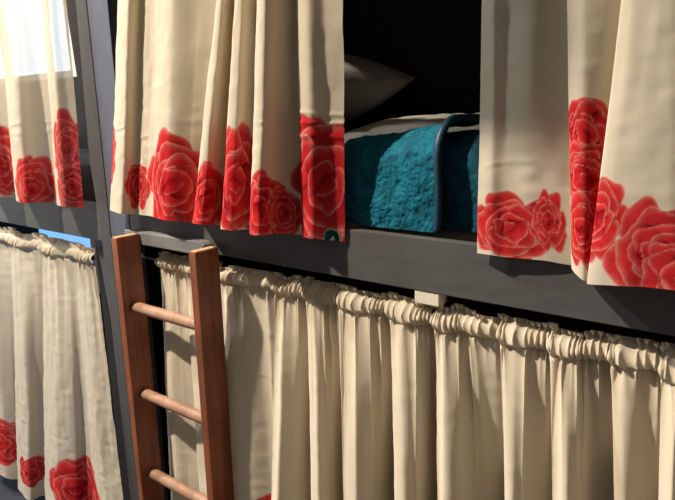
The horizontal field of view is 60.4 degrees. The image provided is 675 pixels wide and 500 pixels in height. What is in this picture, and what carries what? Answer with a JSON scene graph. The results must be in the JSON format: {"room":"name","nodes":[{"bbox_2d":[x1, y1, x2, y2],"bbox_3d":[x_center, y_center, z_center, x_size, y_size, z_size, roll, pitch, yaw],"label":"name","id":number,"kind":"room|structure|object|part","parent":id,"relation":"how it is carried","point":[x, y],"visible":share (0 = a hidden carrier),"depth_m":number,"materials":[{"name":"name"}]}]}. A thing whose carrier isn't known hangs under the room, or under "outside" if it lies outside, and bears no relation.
{"room":"dormitory","nodes":[
{"label":"dormitory","id":0,"kind":"room"},
{"bbox_2d":[0,374,123,499],"bbox_3d":[-1.353,1.431,1.254,7.100,0.100,4.220,8,16,36],"label":"floor","id":1,"kind":"structure","parent":0,"point":[9,490],"depth_m":2.62,"materials":[{"name":"grey"}]},
{"bbox_2d":[0,0,138,499],"bbox_3d":[-1.342,-0.154,2.767,2.185,2.320,0.802,8,16,36],"label":"bunk bed","id":2,"kind":"object","parent":1,"relation":"on","point":[92,221],"visible":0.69,"depth_m":1.89,"materials":[{"name":"grey paint"}]},
{"bbox_3d":[-2.138,0.211,3.498,0.020,1.212,0.738,8,16,36],"label":"panel","id":3,"kind":"part","parent":2,"relation":"part of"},
{"bbox_3d":[-1.554,-0.208,2.424,2.031,0.120,0.022,8,16,36],"label":"rail","id":4,"kind":"part","parent":2,"relation":"part of","materials":[{"name":"grey paint"}]},
{"bbox_2d":[79,149,95,201],"bbox_3d":[-1.339,-0.357,2.743,1.930,0.200,0.720,8,16,36],"label":"mattress","id":5,"kind":"object","parent":2,"relation":"on","point":[85,167],"visible":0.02,"depth_m":1.94,"materials":[{"name":"grey fabric"}]},
{"bbox_3d":[-0.742,0.038,1.876,0.137,2.320,0.047,8,16,36],"label":"post","id":6,"kind":"part","parent":2,"relation":"part of","materials":[{"name":"grey paint"}]},
{"bbox_3d":[-0.744,0.561,2.032,0.092,1.230,0.032,8,16,36],"label":"post","id":7,"kind":"part","parent":2,"relation":"part of","materials":[{"name":"grey paint"}]},
{"bbox_2d":[87,0,674,499],"bbox_3d":[0.431,0.096,1.529,2.161,2.320,0.930,8,16,36],"label":"bunk bed","id":8,"kind":"object","parent":1,"relation":"on","point":[437,43],"depth_m":1.63,"materials":[{"name":"grey paint"}]},
{"bbox_3d":[-0.644,0.052,1.805,0.099,2.320,0.047,8,16,36],"label":"post","id":9,"kind":"part","parent":8,"relation":"part of","materials":[{"name":"grey paint"}]},
{"bbox_2d":[111,233,233,499],"bbox_3d":[-0.453,0.605,1.679,0.355,1.287,0.075,8,16,36],"label":"ladder","id":10,"kind":"object","parent":8,"relation":"attached to","point":[207,321],"visible":1,"depth_m":1.61,"materials":[{"name":"brown wood"}]},
{"bbox_3d":[-0.586,0.587,1.775,0.026,1.286,0.075,8,16,36],"label":"rail","id":11,"kind":"part","parent":10,"relation":"part of","materials":[{"name":"brown wood"}]},
{"bbox_3d":[-0.322,0.625,1.584,0.026,1.286,0.075,8,16,36],"label":"rail","id":12,"kind":"part","parent":10,"relation":"part of","materials":[{"name":"brown wood"}]},
{"bbox_3d":[-0.417,-0.042,2.161,0.020,2.238,0.812,8,16,36],"label":"panel","id":13,"kind":"part","parent":8,"relation":"part of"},
{"bbox_2d":[141,254,431,315],"bbox_3d":[0.180,0.134,1.205,1.928,0.016,0.016,8,16,36],"label":"curtain rod","id":14,"kind":"object","parent":8,"relation":"attached to","point":[142,255],"visible":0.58,"depth_m":1.75,"materials":[{"name":"metal"}]},
{"bbox_2d":[155,251,276,499],"bbox_3d":[-0.344,0.429,1.644,0.479,0.825,0.084,8,16,36],"label":"curtain","id":15,"kind":"object","parent":14,"relation":"hanging from","point":[248,306],"visible":0.66,"depth_m":1.56,"materials":[{"name":"fabric"}]},
{"bbox_2d":[271,272,436,499],"bbox_3d":[0.005,0.476,1.326,0.479,0.786,0.195,8,16,36],"label":"curtain","id":16,"kind":"object","parent":14,"relation":"hanging from","point":[355,414],"visible":1,"depth_m":1.27,"materials":[{"name":"fabric"}]},
{"bbox_3d":[-0.150,-0.112,2.489,0.060,2.320,0.040,8,16,36],"label":"post","id":17,"kind":"part","parent":8,"relation":"part of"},
{"bbox_3d":[0.177,0.028,1.164,1.962,0.109,0.022,8,16,36],"label":"rail","id":18,"kind":"part","parent":8,"relation":"part of","materials":[{"name":"grey paint"}]},
{"bbox_2d":[344,113,479,241],"bbox_3d":[0.420,-0.198,1.522,1.980,0.326,0.735,8,16,36],"label":"mattress","id":19,"kind":"object","parent":8,"relation":"on","point":[396,125],"visible":0.16,"depth_m":1.51,"materials":[{"name":"white fabric"}]},
{"bbox_2d":[344,54,415,123],"bbox_3d":[-0.116,-0.508,1.907,0.580,0.254,0.479,11,18,43],"label":"pillow","id":20,"kind":"object","parent":19,"relation":"on","point":[368,84],"visible":0.2,"depth_m":1.77,"materials":[{"name":"grey fabric"}]},
{"bbox_2d":[344,114,479,232],"bbox_3d":[0.363,-0.187,1.303,0.615,0.233,0.488,8,16,36],"label":"blanket","id":21,"kind":"object","parent":19,"relation":"on","point":[423,179],"visible":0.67,"depth_m":1.19,"materials":[{"name":"teal fabric"}]},
{"bbox_3d":[0.191,0.107,1.186,0.054,0.054,0.040,8,16,36],"label":"rod bracket","id":22,"kind":"part","parent":8,"relation":"part of","materials":[{"name":"beige wood"}]},
{"bbox_3d":[0.690,-0.005,1.866,2.039,2.260,0.018,8,16,36],"label":"panel","id":23,"kind":"part","parent":8,"relation":"part of","materials":[{"name":"grey wood"}]},
{"bbox_3d":[0.127,-0.792,0.948,1.933,0.016,0.016,8,16,36],"label":"curtain rod","id":24,"kind":"object","parent":8,"relation":"attached to","visible":0},
{"bbox_2d":[110,0,344,241],"bbox_3d":[-0.349,-0.451,1.357,0.848,0.816,0.108,8,16,36],"label":"curtain","id":25,"kind":"object","parent":24,"relation":"hanging from","point":[229,114],"visible":1,"depth_m":1.30,"materials":[{"name":"fabric"}]},
{"bbox_2d":[477,0,674,289],"bbox_3d":[0.510,-0.330,0.752,0.704,0.814,0.088,8,16,36],"label":"curtain","id":26,"kind":"object","parent":24,"relation":"hanging from","point":[577,143],"visible":1,"depth_m":0.88,"materials":[{"name":"fabric"}]},
{"bbox_2d":[73,77,109,374],"bbox_3d":[-0.108,0.093,2.621,7.000,1.860,0.100,8,16,36],"label":"wall","id":27,"kind":"structure","parent":0,"point":[82,139],"depth_m":3.43,"materials":[{"name":"grey paint"}]},
{"bbox_2d":[39,229,100,292],"bbox_3d":[-1.506,-0.078,3.618,3.250,0.700,0.052,8,16,36],"label":"window","id":28,"kind":"structure","parent":27,"relation":"in","point":[87,242],"depth_m":3.77,"materials":[{"name":"blue glass"}]},
{"bbox_3d":[-1.494,-0.082,3.634,3.250,0.700,0.010,8,16,36],"label":"glass pane","id":29,"kind":"part","parent":28,"relation":"part of","materials":[{"name":"blue glass"}]},
{"bbox_2d":[68,22,76,76],"bbox_3d":[-1.528,-1.350,3.329,3.250,0.690,0.052,8,16,36],"label":"window","id":30,"kind":"structure","parent":27,"relation":"in","point":[71,48],"depth_m":3.36,"materials":[{"name":"white glass"}]},
{"bbox_2d":[429,303,674,499],"bbox_3d":[0.517,0.522,0.942,0.903,0.730,0.212,8,16,36],"label":"curtain","id":31,"kind":"object","parent":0,"point":[527,409],"visible":1,"depth_m":1.03,"materials":[{"name":"fabric"}]},
{"bbox_3d":[-1.605,-1.047,2.205,1.853,0.016,0.016,8,16,36],"label":"curtain rod","id":32,"kind":"object","parent":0,"visible":0},
{"bbox_2d":[0,0,83,207],"bbox_3d":[-1.314,-0.597,2.064,1.325,0.821,0.105,8,16,36],"label":"curtain","id":33,"kind":"object","parent":32,"relation":"hanging from","point":[40,161],"visible":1,"depth_m":1.80,"materials":[{"name":"fabric"}]},
{"bbox_3d":[-1.550,-0.082,2.447,1.848,0.016,0.016,8,16,36],"label":"curtain rod","id":34,"kind":"object","parent":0,"visible":0},
{"bbox_2d":[0,227,122,499],"bbox_3d":[-1.577,0.426,2.547,2.088,1.137,0.138,8,16,36],"label":"curtain","id":35,"kind":"object","parent":34,"relation":"hanging from","point":[58,434],"visible":1,"depth_m":2.12,"materials":[{"name":"fabric"}]}
]}

